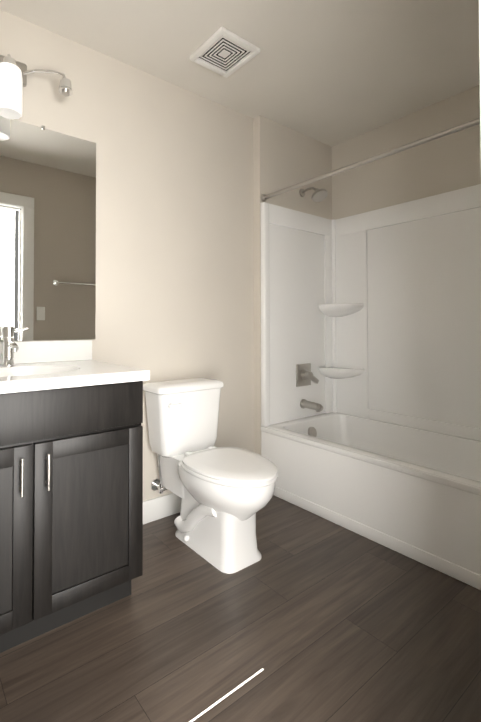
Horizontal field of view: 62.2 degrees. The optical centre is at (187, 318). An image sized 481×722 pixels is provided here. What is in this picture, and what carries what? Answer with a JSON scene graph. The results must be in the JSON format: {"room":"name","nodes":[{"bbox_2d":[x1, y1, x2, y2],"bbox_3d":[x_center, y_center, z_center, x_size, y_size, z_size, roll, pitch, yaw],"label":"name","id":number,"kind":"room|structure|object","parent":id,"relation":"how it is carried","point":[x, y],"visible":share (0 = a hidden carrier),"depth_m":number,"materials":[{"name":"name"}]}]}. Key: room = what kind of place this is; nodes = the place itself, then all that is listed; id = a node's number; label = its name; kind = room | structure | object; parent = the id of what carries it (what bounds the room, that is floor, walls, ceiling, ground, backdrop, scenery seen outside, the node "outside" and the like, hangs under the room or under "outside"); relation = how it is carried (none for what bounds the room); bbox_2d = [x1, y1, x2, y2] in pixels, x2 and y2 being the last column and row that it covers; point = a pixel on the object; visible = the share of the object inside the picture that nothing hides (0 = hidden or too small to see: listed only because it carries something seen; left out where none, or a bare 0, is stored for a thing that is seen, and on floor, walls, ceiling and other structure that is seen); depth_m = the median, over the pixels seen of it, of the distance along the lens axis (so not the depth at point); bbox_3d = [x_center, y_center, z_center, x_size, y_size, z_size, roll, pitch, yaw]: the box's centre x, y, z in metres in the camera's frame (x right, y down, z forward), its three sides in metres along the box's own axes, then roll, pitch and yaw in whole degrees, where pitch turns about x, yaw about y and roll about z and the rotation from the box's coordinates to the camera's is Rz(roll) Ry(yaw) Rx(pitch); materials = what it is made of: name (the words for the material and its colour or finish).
{"room":"bathroom","nodes":[
{"label":"bathroom","id":0,"kind":"room"},
{"bbox_2d":[0,10,253,500],"bbox_3d":[-0.092,-0.125,2.300,3.037,2.440,0.120,1,-1,-36],"label":"wall","id":1,"kind":"structure","parent":0,"point":[174,232],"depth_m":2.19,"materials":[{"name":"paint"}]},
{"bbox_2d":[0,54,72,118],"bbox_3d":[-0.766,-0.996,1.646,0.550,0.301,0.174,1,-1,-36],"label":"sconce","id":2,"kind":"object","parent":1,"relation":"attached to","point":[13,76],"visible":1,"depth_m":1.60,"materials":[{"name":"white glass"}]},
{"bbox_2d":[0,116,95,340],"bbox_3d":[-0.814,-0.399,1.704,0.873,0.989,0.008,1,-1,-36],"label":"vanity mirror","id":3,"kind":"object","parent":1,"relation":"attached to","point":[47,234],"visible":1,"depth_m":1.82,"materials":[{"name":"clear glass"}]},
{"bbox_2d":[143,493,181,523],"bbox_3d":[-0.020,1.035,2.249,1.139,0.118,0.012,1,-1,-36],"label":"baseboard","id":4,"kind":"structure","parent":1,"relation":"attached to","point":[160,507],"depth_m":2.14,"materials":[{"name":"white wood"}]},
{"bbox_2d":[0,0,479,146],"bbox_3d":[0.386,-1.407,1.591,3.277,0.100,2.226,1,-1,-36],"label":"ceiling","id":5,"kind":"structure","parent":0,"point":[331,73],"depth_m":1.96,"materials":[{"name":"paint"}]},
{"bbox_2d":[189,27,259,77],"bbox_3d":[0.185,-1.339,1.991,0.256,0.020,0.256,1,-1,-36],"label":"ceiling vent","id":6,"kind":"object","parent":5,"relation":"in","point":[224,52],"visible":1,"depth_m":1.98,"materials":[{"name":"white"}]},
{"bbox_2d":[0,495,480,721],"bbox_3d":[0.386,1.132,1.547,3.277,0.100,2.226,1,-1,-36],"label":"floor","id":7,"kind":"structure","parent":0,"point":[316,618],"depth_m":1.31,"materials":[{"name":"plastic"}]},
{"bbox_2d":[0,326,149,652],"bbox_3d":[-0.663,0.553,1.442,0.874,1.054,0.582,1,-1,-36],"label":"bathroom vanity","id":8,"kind":"object","parent":7,"relation":"on","point":[71,482],"visible":1,"depth_m":1.33,"materials":[{"name":"brown wood"}]},
{"bbox_2d":[143,377,277,573],"bbox_3d":[0.125,0.711,1.919,0.428,0.756,0.724,1,-1,-36],"label":"toilet","id":9,"kind":"object","parent":7,"relation":"on","point":[225,494],"visible":1,"depth_m":1.84,"materials":[{"name":"white ceramic"}]},
{"bbox_2d":[190,669,263,721],"bbox_3d":[-0.018,1.073,1.029,0.615,0.001,0.004,1,-1,-36],"label":"strip","id":10,"kind":"object","parent":7,"relation":"on","point":[203,712],"depth_m":1.12,"materials":[{"name":"white"}]},
{"bbox_2d":[260,184,480,589],"bbox_3d":[1.247,0.072,2.150,0.792,2.040,1.564,1,-1,-36],"label":"bathtub","id":11,"kind":"object","parent":7,"relation":"on","point":[371,375],"visible":1,"depth_m":2.50,"materials":[{"name":"white plastic"}]},
{"bbox_2d":[479,0,480,145],"bbox_3d":[0.207,-0.009,0.362,1.004,2.140,0.154,1,-1,-36],"label":"door frame","id":12,"kind":"structure","parent":7,"relation":"on","point":[480,60],"depth_m":0.67,"materials":[{"name":"white"}]},
{"bbox_2d":[253,115,331,454],"bbox_3d":[0.824,-0.115,2.850,0.909,2.440,0.057,1,-1,-36],"label":"wall","id":13,"kind":"structure","parent":0,"point":[284,157],"depth_m":2.68,"materials":[{"name":"paint"}]},
{"bbox_2d":[261,118,479,201],"bbox_3d":[0.954,-0.808,1.954,0.052,0.052,1.565,1,-1,-36],"label":"rail","id":14,"kind":"object","parent":13,"relation":"attached to","point":[449,131],"visible":0.98,"depth_m":1.94,"materials":[{"name":"silver metal"}]},
{"bbox_2d":[331,85,480,219],"bbox_3d":[1.654,-0.124,2.372,0.120,2.440,1.689,1,-1,-36],"label":"wall","id":15,"kind":"structure","parent":0,"point":[447,163],"depth_m":2.56,"materials":[{"name":"paint"}]}
]}

